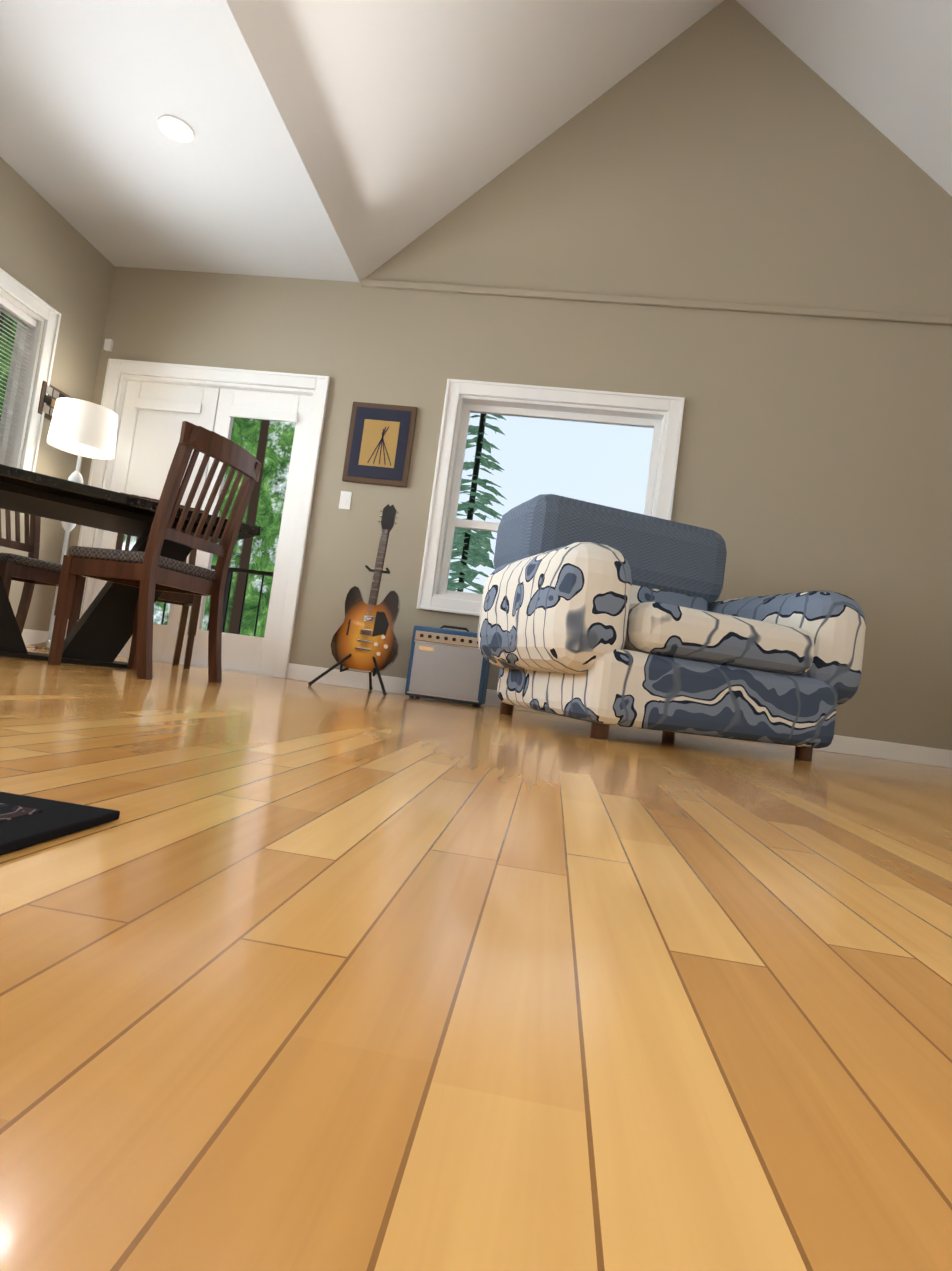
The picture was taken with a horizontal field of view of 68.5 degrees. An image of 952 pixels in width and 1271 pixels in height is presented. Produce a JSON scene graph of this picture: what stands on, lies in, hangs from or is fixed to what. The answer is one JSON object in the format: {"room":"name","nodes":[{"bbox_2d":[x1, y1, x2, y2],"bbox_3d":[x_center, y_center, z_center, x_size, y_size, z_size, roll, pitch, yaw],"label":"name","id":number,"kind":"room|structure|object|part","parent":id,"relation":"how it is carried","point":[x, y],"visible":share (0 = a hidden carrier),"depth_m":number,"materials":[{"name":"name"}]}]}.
{"room":"living room","nodes":[
{"label":"living room","id":0,"kind":"room"},
{"bbox_2d":[0,157,113,630],"bbox_3d":[-3.230,-1.556,1.025,0.160,2.720,8.090,7,-3,7],"label":"wall","id":1,"kind":"structure","parent":0,"point":[50,255],"depth_m":4.54,"materials":[{"name":"beige paint"}]},
{"bbox_2d":[0,268,60,471],"bbox_3d":[-2.897,-1.506,3.643,0.162,1.250,1.620,7,-3,7],"label":"window","id":2,"kind":"structure","parent":1,"relation":"in","point":[25,296],"depth_m":4.34,"materials":[{"name":"white wood"}]},
{"bbox_2d":[0,295,36,463],"bbox_3d":[-2.893,-1.507,3.642,0.040,1.020,1.386,7,-3,7],"label":"window blind","id":3,"kind":"object","parent":2,"relation":"attached to","point":[17,312],"visible":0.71,"depth_m":4.23,"materials":[{"name":"white"}]},
{"bbox_2d":[22,629,48,643],"bbox_3d":[-3.134,-0.133,2.555,0.020,0.105,4.509,7,-3,7],"label":"baseboard","id":4,"kind":"structure","parent":1,"relation":"attached to","point":[29,636],"depth_m":4.60,"materials":[{"name":"white"}]},
{"bbox_2d":[38,381,71,420],"bbox_3d":[-2.723,-1.490,4.561,0.035,0.210,0.340,7,-3,7],"label":"wall art","id":5,"kind":"object","parent":1,"relation":"attached to","point":[52,396],"visible":0.42,"depth_m":4.45,"materials":[{"name":"brown"}]},
{"bbox_2d":[0,0,358,281],"bbox_3d":[0.147,-2.569,0.733,6.640,0.120,8.090,7,-3,7],"label":"ceiling","id":6,"kind":"structure","parent":0,"point":[91,152],"depth_m":3.65,"materials":[{"name":"white paint"}]},
{"bbox_2d":[158,115,193,142],"bbox_3d":[-1.515,-2.555,3.529,0.169,0.011,0.169,10,-4,-38],"label":"recessed light","id":7,"kind":"object","parent":6,"relation":"in","point":[175,128],"visible":1,"depth_m":3.50,"materials":[{"name":"white"}]},
{"bbox_2d":[0,647,951,1270],"bbox_3d":[-0.217,0.233,0.568,6.640,0.100,8.090,7,-3,7],"label":"floor","id":8,"kind":"structure","parent":0,"point":[298,975],"depth_m":0.39,"materials":[{"name":"brown wood"}]},
{"bbox_2d":[0,508,85,636],"bbox_3d":[-2.558,-0.440,3.886,0.551,1.028,0.498,6,-4,22],"label":"dining chair","id":9,"kind":"object","parent":8,"relation":"on","point":[31,570],"visible":0.62,"depth_m":3.97,"materials":[{"name":"brown wood"}]},
{"bbox_3d":[-2.498,-0.397,3.858,0.502,0.049,0.526,7,-3,7],"label":"seat","id":10,"kind":"part","parent":9,"relation":"part of","materials":[{"name":"fabric"}]},
{"bbox_2d":[0,791,119,854],"bbox_3d":[-0.768,0.052,-0.322,0.665,0.011,2.040,7,-3,7],"label":"area rug","id":11,"kind":"object","parent":8,"relation":"on","point":[26,821],"visible":1,"depth_m":0.59,"materials":[{"name":"black fabric"}]},
{"bbox_2d":[25,398,117,649],"bbox_3d":[-2.583,-0.682,4.426,0.380,1.549,0.380,7,-3,7],"label":"floor lamp","id":12,"kind":"object","parent":8,"relation":"on","point":[82,428],"visible":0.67,"depth_m":4.35,"materials":[{"name":"silver metal"}]},
{"bbox_3d":[-2.501,-1.315,4.463,0.380,0.270,0.380,7,-3,7],"label":"lamp shade","id":13,"kind":"part","parent":12,"relation":"part of","materials":[{"name":"white fabric"}]},
{"bbox_2d":[0,464,260,668],"bbox_3d":[-1.936,-0.266,3.206,1.500,0.749,0.920,10,-4,-38],"label":"dining table","id":14,"kind":"object","parent":8,"relation":"on","point":[100,633],"visible":0.65,"depth_m":3.19,"materials":[{"name":"black wood"}]},
{"bbox_2d":[48,421,261,682],"bbox_3d":[-1.349,-0.336,2.996,0.551,1.028,0.498,6,-3,18],"label":"dining chair","id":15,"kind":"object","parent":8,"relation":"on","point":[149,572],"visible":1,"depth_m":2.85,"materials":[{"name":"brown wood"}]},
{"bbox_3d":[-1.420,-0.306,3.015,0.480,0.049,0.507,7,-3,7],"label":"seat","id":16,"kind":"part","parent":15,"relation":"part of","materials":[{"name":"fabric"}]},
{"bbox_2d":[115,492,203,669],"bbox_3d":[-1.918,-0.340,4.181,0.498,1.028,0.551,9,-4,-30],"label":"dining chair","id":17,"kind":"object","parent":8,"relation":"on","point":[185,601],"visible":0.31,"depth_m":4.21,"materials":[{"name":"brown wood"}]},
{"bbox_2d":[308,504,399,695],"bbox_3d":[-0.628,-0.253,4.253,0.464,1.183,0.544,7,-3,7],"label":"guitar","id":18,"kind":"object","parent":8,"relation":"on","point":[364,638],"visible":0.98,"depth_m":4.22,"materials":[{"name":"orange wood"}]},
{"bbox_2d":[405,625,489,706],"bbox_3d":[-0.157,0.171,4.213,0.460,0.459,0.258,7,-3,7],"label":"amplifier","id":19,"kind":"object","parent":8,"relation":"on","point":[449,665],"visible":0.83,"depth_m":4.10,"materials":[{"name":"blue"}]},
{"bbox_2d":[477,494,865,761],"bbox_3d":[0.832,-0.072,3.351,1.498,1.093,1.287,9,-4,-18],"label":"armchair","id":20,"kind":"object","parent":8,"relation":"on","point":[601,618],"visible":1,"depth_m":2.83,"materials":[{"name":"fabric"}]},
{"bbox_2d":[493,494,726,610],"bbox_3d":[0.697,-0.412,3.675,1.198,0.415,0.940,7,-3,7],"label":"cushion","id":21,"kind":"object","parent":20,"relation":"on","point":[670,562],"depth_m":3.42,"materials":[{"name":"fabric"}]},
{"bbox_2d":[67,0,951,749],"bbox_3d":[0.605,-1.914,4.634,6.480,4.833,0.160,7,-3,7],"label":"wall","id":22,"kind":"structure","parent":0,"point":[731,150],"depth_m":4.51,"materials":[{"name":"beige paint"}]},
{"bbox_2d":[103,339,113,351],"bbox_3d":[-2.571,-2.032,4.891,0.050,0.080,0.029,7,-3,7],"label":"sensor","id":23,"kind":"object","parent":22,"relation":"attached to","point":[108,344],"visible":0.98,"depth_m":4.88,"materials":[{"name":"white plastic"}]},
{"bbox_2d":[65,358,329,678],"bbox_3d":[-1.894,-0.818,4.794,1.600,2.040,0.162,7,-3,7],"label":"door frame","id":24,"kind":"structure","parent":22,"relation":"attached to","point":[152,412],"depth_m":4.79,"materials":[{"name":"white wood"}]},
{"bbox_2d":[339,491,351,509],"bbox_3d":[-0.867,-0.896,4.633,0.075,0.120,0.010,7,-3,7],"label":"switch plate","id":25,"kind":"object","parent":22,"relation":"attached to","point":[345,500],"visible":1,"depth_m":4.63,"materials":[{"name":"white plastic"}]},
{"bbox_2d":[342,402,417,487],"bbox_3d":[-0.637,-1.266,4.624,0.440,0.540,0.032,7,-3,7],"label":"picture frame","id":26,"kind":"object","parent":22,"relation":"attached to","point":[379,444],"visible":0.98,"depth_m":4.61,"materials":[{"name":"brown"}]},
{"bbox_2d":[416,379,684,615],"bbox_3d":[0.476,-0.834,4.538,1.530,1.530,0.162,7,-3,7],"label":"window","id":27,"kind":"structure","parent":22,"relation":"in","point":[440,597],"depth_m":4.54,"materials":[{"name":"white wood"}]},
{"bbox_2d":[286,663,951,767],"bbox_3d":[1.046,0.513,4.320,4.630,0.105,0.015,7,-3,7],"label":"baseboard","id":28,"kind":"structure","parent":22,"relation":"attached to","point":[930,756],"depth_m":4.19,"materials":[{"name":"white"}]},
{"bbox_2d":[361,279,951,325],"bbox_3d":[1.449,-2.108,4.460,4.504,0.045,0.029,7,-3,7],"label":"trim","id":29,"kind":"structure","parent":22,"relation":"attached to","point":[741,307],"depth_m":4.48,"materials":[{"name":"beige paint"}]},
{"bbox_2d":[226,0,951,281],"bbox_3d":[1.401,-3.332,2.528,4.768,2.305,4.370,7,-3,7],"label":"ceiling","id":30,"kind":"structure","parent":0,"point":[407,122],"depth_m":4.01,"materials":[{"name":"white paint"}]},
{"label":"outside","id":31,"kind":"structure","parent":0,"visible":0},
{"bbox_2d":[161,565,273,635],"bbox_3d":[-2.561,-0.277,6.553,3.750,1.120,3.198,7,-3,7],"label":"deck","id":32,"kind":"object","parent":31,"point":[231,570],"visible":0.12,"depth_m":8.09,"materials":[{"name":"wood"},{"name":"black metal"}]},
{"bbox_2d":[448,412,653,593],"bbox_3d":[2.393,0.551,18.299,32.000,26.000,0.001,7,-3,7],"label":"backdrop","id":33,"kind":"structure","parent":31,"point":[603,464],"depth_m":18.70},
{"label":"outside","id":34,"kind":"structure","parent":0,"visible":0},
{"bbox_2d":[0,311,16,420],"bbox_3d":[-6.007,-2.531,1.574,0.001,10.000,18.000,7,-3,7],"label":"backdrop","id":35,"kind":"structure","parent":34,"point":[5,350],"depth_m":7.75,"materials":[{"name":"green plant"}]},
{"bbox_2d":[122,417,295,637],"bbox_3d":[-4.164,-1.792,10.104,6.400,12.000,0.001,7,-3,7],"label":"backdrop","id":36,"kind":"structure","parent":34,"point":[267,444],"depth_m":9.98,"materials":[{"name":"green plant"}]},
{"bbox_2d":[447,414,505,593],"bbox_3d":[-0.485,0.850,12.545,3.101,13.000,2.914,7,-3,7],"label":"tree","id":37,"kind":"object","parent":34,"point":[471,551],"visible":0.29,"depth_m":12.68,"materials":[{"name":"green plant"}]}
]}

